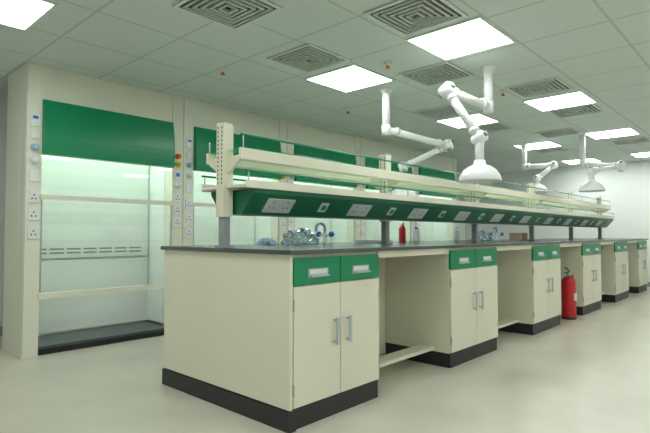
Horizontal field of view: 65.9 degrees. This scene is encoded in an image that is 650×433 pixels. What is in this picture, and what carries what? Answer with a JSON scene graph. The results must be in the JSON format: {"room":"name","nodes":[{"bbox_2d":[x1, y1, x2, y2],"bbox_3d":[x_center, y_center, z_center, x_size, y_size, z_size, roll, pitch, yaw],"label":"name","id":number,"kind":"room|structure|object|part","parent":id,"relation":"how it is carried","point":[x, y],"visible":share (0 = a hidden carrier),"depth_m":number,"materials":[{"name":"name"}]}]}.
{"room":"science laboratory","nodes":[
{"label":"science laboratory","id":0,"kind":"room"},
{"bbox_2d":[0,92,464,325],"bbox_3d":[-1.457,0.036,6.756,0.100,2.360,13.950,-2,-3,43],"label":"wall","id":1,"kind":"structure","parent":0,"point":[3,96],"depth_m":4.88,"materials":[{"name":"paint"}]},
{"bbox_2d":[0,0,649,174],"bbox_3d":[1.814,-1.299,3.783,8.800,0.100,13.950,-2,-3,43],"label":"ceiling","id":2,"kind":"structure","parent":0,"point":[600,49],"depth_m":3.99,"materials":[{"name":"tile"}]},
{"bbox_2d":[0,0,57,30],"bbox_3d":[-2.000,-1.271,2.981,0.573,0.012,0.573,-2,-3,43],"label":"ceiling light panel","id":3,"kind":"object","parent":2,"relation":"in","point":[18,14],"depth_m":3.09,"materials":[{"name":"white plastic"}]},
{"bbox_2d":[219,67,226,74],"bbox_3d":[-0.853,-1.208,4.179,0.070,0.053,0.070,-2,-3,43],"label":"sprinkler head","id":4,"kind":"object","parent":2,"relation":"attached to","point":[222,69],"visible":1,"depth_m":4.17},
{"bbox_2d":[173,0,282,29],"bbox_3d":[-0.587,-1.264,3.037,0.470,0.022,0.470,-2,-3,43],"label":"air diffuser","id":5,"kind":"object","parent":2,"relation":"in","point":[232,14],"depth_m":3.06,"materials":[{"name":"white metal"}]},
{"bbox_2d":[266,43,350,73],"bbox_3d":[-0.128,-1.232,3.947,0.470,0.022,0.470,-2,-3,43],"label":"air diffuser","id":6,"kind":"object","parent":2,"relation":"in","point":[308,58],"depth_m":3.91,"materials":[{"name":"white metal"}]},
{"bbox_2d":[304,63,394,92],"bbox_3d":[0.220,-1.219,4.455,0.573,0.012,0.573,-2,-3,43],"label":"ceiling light panel","id":7,"kind":"object","parent":2,"relation":"in","point":[352,77],"depth_m":4.42,"materials":[{"name":"white plastic"}]},
{"bbox_2d":[383,61,391,69],"bbox_3d":[0.505,-1.214,4.028,0.070,0.053,0.070,-2,-3,43],"label":"sprinkler head","id":8,"kind":"object","parent":2,"relation":"attached to","point":[387,63],"visible":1,"depth_m":4.02},
{"bbox_2d":[363,0,467,35],"bbox_3d":[0.569,-1.260,3.140,0.470,0.022,0.470,-2,-3,43],"label":"air diffuser","id":9,"kind":"object","parent":2,"relation":"in","point":[405,17],"depth_m":3.13,"materials":[{"name":"white metal"}]},
{"bbox_2d":[380,87,453,195],"bbox_3d":[0.816,-0.696,5.125,0.883,1.012,0.540,1,-2,-29],"label":"fume extraction arm","id":10,"kind":"object","parent":2,"relation":"hanging from","point":[446,145],"visible":0.69,"depth_m":4.96},
{"bbox_2d":[398,61,473,86],"bbox_3d":[0.960,-1.219,4.330,0.470,0.022,0.470,-2,-3,43],"label":"air diffuser","id":11,"kind":"object","parent":2,"relation":"in","point":[439,73],"depth_m":4.29,"materials":[{"name":"white metal"}]},
{"bbox_2d":[413,105,470,119],"bbox_3d":[1.323,-1.171,5.681,0.470,0.022,0.470,-2,-3,43],"label":"air diffuser","id":12,"kind":"object","parent":2,"relation":"in","point":[446,111],"depth_m":5.65,"materials":[{"name":"white metal"}]},
{"bbox_2d":[404,15,516,60],"bbox_3d":[0.966,-1.250,3.563,0.573,0.012,0.573,-2,-3,43],"label":"ceiling light panel","id":13,"kind":"object","parent":2,"relation":"in","point":[476,34],"depth_m":3.53,"materials":[{"name":"white plastic"}]},
{"bbox_2d":[435,113,500,128],"bbox_3d":[1.739,-1.162,6.100,0.573,0.012,0.573,-2,-3,43],"label":"ceiling light panel","id":14,"kind":"object","parent":2,"relation":"in","point":[478,118],"depth_m":6.06,"materials":[{"name":"white plastic"}]},
{"bbox_2d":[438,65,501,183],"bbox_3d":[1.213,-0.746,3.835,0.440,1.002,0.740,-2,-3,43],"label":"fume extraction arm","id":15,"kind":"object","parent":2,"relation":"hanging from","point":[479,172],"visible":1,"depth_m":3.67},
{"bbox_2d":[463,122,512,131],"bbox_3d":[2.118,-1.142,6.512,0.470,0.022,0.470,-2,-3,43],"label":"air diffuser","id":16,"kind":"object","parent":2,"relation":"in","point":[492,127],"depth_m":6.43,"materials":[{"name":"grey metal"}]},
{"bbox_2d":[512,141,562,149],"bbox_3d":[3.312,-1.102,7.804,0.573,0.012,0.573,-2,-3,43],"label":"ceiling light panel","id":17,"kind":"object","parent":2,"relation":"in","point":[544,144],"depth_m":7.77,"materials":[{"name":"white plastic"}]},
{"bbox_2d":[520,144,557,192],"bbox_3d":[3.158,-0.738,7.490,0.544,0.762,0.368,-2,-3,43],"label":"fume extraction arm","id":18,"kind":"object","parent":2,"relation":"hanging from","point":[553,165],"visible":0.83,"depth_m":7.45},
{"bbox_2d":[505,77,573,98],"bbox_3d":[2.027,-1.205,4.733,0.470,0.022,0.470,-2,-3,43],"label":"air diffuser","id":19,"kind":"object","parent":2,"relation":"in","point":[551,85],"depth_m":4.70,"materials":[{"name":"white metal"}]},
{"bbox_2d":[531,147,569,153],"bbox_3d":[3.687,-1.083,8.210,0.470,0.022,0.470,-2,-3,43],"label":"air diffuser","id":20,"kind":"object","parent":2,"relation":"in","point":[554,149],"depth_m":8.17,"materials":[{"name":"grey metal"}]},
{"bbox_2d":[535,128,578,137],"bbox_3d":[3.188,-1.131,6.831,0.470,0.022,0.470,-2,-3,43],"label":"air diffuser","id":21,"kind":"object","parent":2,"relation":"in","point":[567,131],"depth_m":6.79,"materials":[{"name":"grey metal"}]},
{"bbox_2d":[522,90,597,111],"bbox_3d":[2.443,-1.193,5.206,0.573,0.012,0.573,-2,-3,43],"label":"ceiling light panel","id":22,"kind":"object","parent":2,"relation":"in","point":[575,98],"depth_m":5.19,"materials":[{"name":"white plastic"}]},
{"bbox_2d":[547,103,604,117],"bbox_3d":[2.805,-1.174,5.606,0.470,0.022,0.470,-2,-3,43],"label":"air diffuser","id":23,"kind":"object","parent":2,"relation":"in","point":[587,109],"depth_m":5.57,"materials":[{"name":"white metal"}]},
{"bbox_2d":[561,158,601,163],"bbox_3d":[4.838,-1.045,9.457,0.573,0.012,0.573,-2,-3,43],"label":"ceiling light panel","id":24,"kind":"object","parent":2,"relation":"in","point":[575,161],"depth_m":9.39,"materials":[{"name":"white plastic"}]},
{"bbox_2d":[577,130,625,191],"bbox_3d":[3.481,-0.736,6.404,0.590,0.842,0.570,-2,-3,43],"label":"fume extraction arm","id":25,"kind":"object","parent":2,"relation":"hanging from","point":[591,185],"visible":1,"depth_m":6.31},
{"bbox_2d":[586,127,640,139],"bbox_3d":[3.933,-1.135,6.865,0.573,0.012,0.573,-2,-3,43],"label":"ceiling light panel","id":26,"kind":"object","parent":2,"relation":"in","point":[628,131],"depth_m":6.84,"materials":[{"name":"white plastic"}]},
{"bbox_2d":[609,137,649,145],"bbox_3d":[4.535,-1.110,7.428,0.470,0.022,0.470,-2,-3,43],"label":"air diffuser","id":27,"kind":"object","parent":2,"relation":"in","point":[639,139],"depth_m":7.38,"materials":[{"name":"grey metal"}]},
{"bbox_2d":[629,151,649,157],"bbox_3d":[5.618,-1.074,8.601,0.573,0.012,0.573,-2,-3,43],"label":"ceiling light panel","id":28,"kind":"object","parent":2,"relation":"in","point":[641,154],"depth_m":8.64,"materials":[{"name":"white plastic"}]},
{"bbox_2d":[0,287,649,432],"bbox_3d":[1.814,1.160,3.697,8.800,0.100,13.950,-2,-3,43],"label":"floor","id":29,"kind":"structure","parent":0,"point":[589,373],"depth_m":3.12,"materials":[{"name":"plastic"}]},
{"bbox_2d":[2,62,183,358],"bbox_3d":[-2.074,-0.037,4.651,0.551,2.358,1.418,-2,-3,43],"label":"fume hood","id":30,"kind":"object","parent":29,"relation":"on","point":[94,195],"visible":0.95,"depth_m":4.59,"materials":[{"name":"beige metal"}]},
{"bbox_3d":[-1.904,0.094,4.491,0.034,1.175,1.200,-2,-3,43],"label":"sash","id":31,"kind":"part","parent":30,"relation":"part of","materials":[{"name":"clear glass"}]},
{"bbox_3d":[-1.900,-0.718,4.516,0.080,0.450,1.176,-2,-3,43],"label":"canopy panel","id":32,"kind":"part","parent":30,"relation":"part of","materials":[{"name":"green metal"}]},
{"bbox_2d":[182,98,286,245],"bbox_3d":[-1.111,0.000,5.694,0.551,2.358,1.418,-2,-3,43],"label":"fume hood","id":33,"kind":"object","parent":29,"relation":"on","point":[200,223],"visible":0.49,"depth_m":5.66,"materials":[{"name":"beige metal"}]},
{"bbox_3d":[-0.941,0.131,5.534,0.034,1.175,1.200,-2,-3,43],"label":"sash","id":34,"kind":"part","parent":33,"relation":"part of","materials":[{"name":"clear glass"}]},
{"bbox_3d":[-0.937,-0.681,5.559,0.080,0.450,1.176,-2,-3,43],"label":"canopy panel","id":35,"kind":"part","parent":33,"relation":"part of","materials":[{"name":"green metal"}]},
{"bbox_2d":[286,121,360,243],"bbox_3d":[-0.148,0.036,6.736,0.551,2.358,1.418,-2,-3,43],"label":"fume hood","id":36,"kind":"object","parent":29,"relation":"on","point":[299,230],"visible":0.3,"depth_m":6.81,"materials":[{"name":"green metal"}]},
{"bbox_3d":[0.022,0.167,6.577,0.034,1.175,1.200,-2,-3,43],"label":"sash","id":37,"kind":"part","parent":36,"relation":"part of","materials":[{"name":"clear glass"}]},
{"bbox_3d":[0.026,-0.645,6.602,0.080,0.450,1.176,-2,-3,43],"label":"canopy panel","id":38,"kind":"part","parent":36,"relation":"part of","materials":[{"name":"green metal"}]},
{"bbox_2d":[360,137,415,241],"bbox_3d":[0.815,0.072,7.779,0.551,2.358,1.418,-2,-3,43],"label":"fume hood","id":39,"kind":"object","parent":29,"relation":"on","point":[369,229],"visible":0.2,"depth_m":7.85,"materials":[{"name":"green metal"}]},
{"bbox_3d":[0.989,-0.609,7.645,0.080,0.450,1.176,-2,-3,43],"label":"canopy panel","id":40,"kind":"part","parent":39,"relation":"part of","materials":[{"name":"green metal"}]},
{"bbox_2d":[161,238,647,432],"bbox_3d":[2.300,0.742,6.046,1.278,0.900,8.640,-2,-3,43],"label":"lab bench","id":41,"kind":"object","parent":29,"relation":"on","point":[287,338],"visible":0.98,"depth_m":3.05,"materials":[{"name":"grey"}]},
{"bbox_2d":[256,237,276,244],"bbox_3d":[-0.430,0.181,3.736,0.146,0.057,0.160,-2,-3,43],"label":"plastic wrap","id":42,"kind":"object","parent":41,"relation":"on","point":[264,241],"visible":1,"depth_m":3.70,"materials":[{"name":"blue"}]},
{"bbox_2d":[315,222,333,243],"bbox_3d":[-0.030,0.135,4.183,0.184,0.182,0.154,-2,-3,43],"label":"water faucet","id":43,"kind":"object","parent":41,"relation":"on","point":[324,235],"visible":1,"depth_m":4.20,"materials":[{"name":"white metal"}]},
{"bbox_2d":[354,240,392,242],"bbox_3d":[0.443,0.226,4.553,0.218,0.026,0.307,-2,-3,43],"label":"paper stack","id":44,"kind":"object","parent":41,"relation":"on","point":[355,241],"visible":0.84,"depth_m":4.44,"materials":[{"name":"white paper"}]},
{"bbox_2d":[399,223,405,241],"bbox_3d":[0.780,0.162,5.060,0.070,0.190,0.070,-2,-3,43],"label":"bottle","id":45,"kind":"object","parent":41,"relation":"on","point":[402,230],"visible":1,"depth_m":5.03,"materials":[{"name":"red paint"}]},
{"bbox_2d":[161,238,647,254],"bbox_3d":[2.300,0.303,6.062,1.250,0.023,8.640,-2,-3,43],"label":"countertop","id":46,"kind":"structure","parent":41,"relation":"on","point":[298,248],"depth_m":3.49,"materials":[{"name":"grey stone"}]},
{"bbox_2d":[201,122,613,247],"bbox_3d":[2.123,-0.080,5.883,0.442,0.730,8.074,-2,-3,43],"label":"shelf rack","id":47,"kind":"object","parent":41,"relation":"on","point":[253,197],"visible":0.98,"depth_m":3.72,"materials":[{"name":"beige metal"}]},
{"bbox_3d":[2.129,-0.105,5.890,0.442,0.101,8.045,-2,-3,43],"label":"shelf","id":48,"kind":"part","parent":47,"relation":"part of","materials":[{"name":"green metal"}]},
{"bbox_3d":[2.129,-0.255,5.896,0.344,0.221,8.045,-2,-3,43],"label":"shelf","id":49,"kind":"part","parent":47,"relation":"part of","materials":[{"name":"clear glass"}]},
{"bbox_2d":[413,227,419,241],"bbox_3d":[0.940,0.185,5.144,0.070,0.150,0.070,-2,-3,43],"label":"bottle","id":50,"kind":"object","parent":41,"relation":"on","point":[416,233],"visible":1,"depth_m":5.12,"materials":[{"name":"white plastic"}]},
{"bbox_2d":[453,226,459,240],"bbox_3d":[1.541,0.199,5.854,0.080,0.170,0.080,-2,-3,43],"label":"bottle","id":51,"kind":"object","parent":41,"relation":"on","point":[456,233],"visible":1,"depth_m":5.82,"materials":[{"name":"white plastic"}]},
{"bbox_2d":[490,226,503,239],"bbox_3d":[2.218,0.217,6.529,0.184,0.182,0.154,-2,-3,43],"label":"water faucet","id":52,"kind":"object","parent":41,"relation":"on","point":[496,234],"visible":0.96,"depth_m":6.54,"materials":[{"name":"white metal"}]},
{"bbox_2d":[509,233,527,239],"bbox_3d":[2.750,0.281,7.118,0.200,0.096,0.220,-2,-3,43],"label":"cardboard box","id":53,"kind":"object","parent":41,"relation":"on","point":[512,236],"visible":0.98,"depth_m":7.05,"materials":[{"name":"brown cardboard"}]},
{"bbox_2d":[414,150,457,240],"bbox_3d":[1.778,0.109,8.822,0.551,2.358,1.418,-2,-3,43],"label":"fume hood","id":54,"kind":"object","parent":29,"relation":"on","point":[429,231],"visible":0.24,"depth_m":9.06,"materials":[{"name":"green metal"}]},
{"bbox_3d":[1.952,-0.572,8.688,0.080,0.450,1.176,-2,-3,43],"label":"canopy panel","id":55,"kind":"part","parent":54,"relation":"part of","materials":[{"name":"green metal"}]},
{"bbox_2d":[561,267,576,319],"bbox_3d":[2.834,0.881,5.801,0.185,0.603,0.168,0,-2,0],"label":"fire extinguisher","id":56,"kind":"object","parent":29,"relation":"on","point":[568,283],"visible":1,"depth_m":5.74,"materials":[{"name":"red paint"}]},
{"bbox_2d":[465,160,649,281],"bbox_3d":[6.578,0.111,8.899,8.800,2.360,0.100,-2,-3,43],"label":"wall","id":57,"kind":"structure","parent":0,"point":[628,191],"depth_m":9.96,"materials":[{"name":"paint"}]}
]}

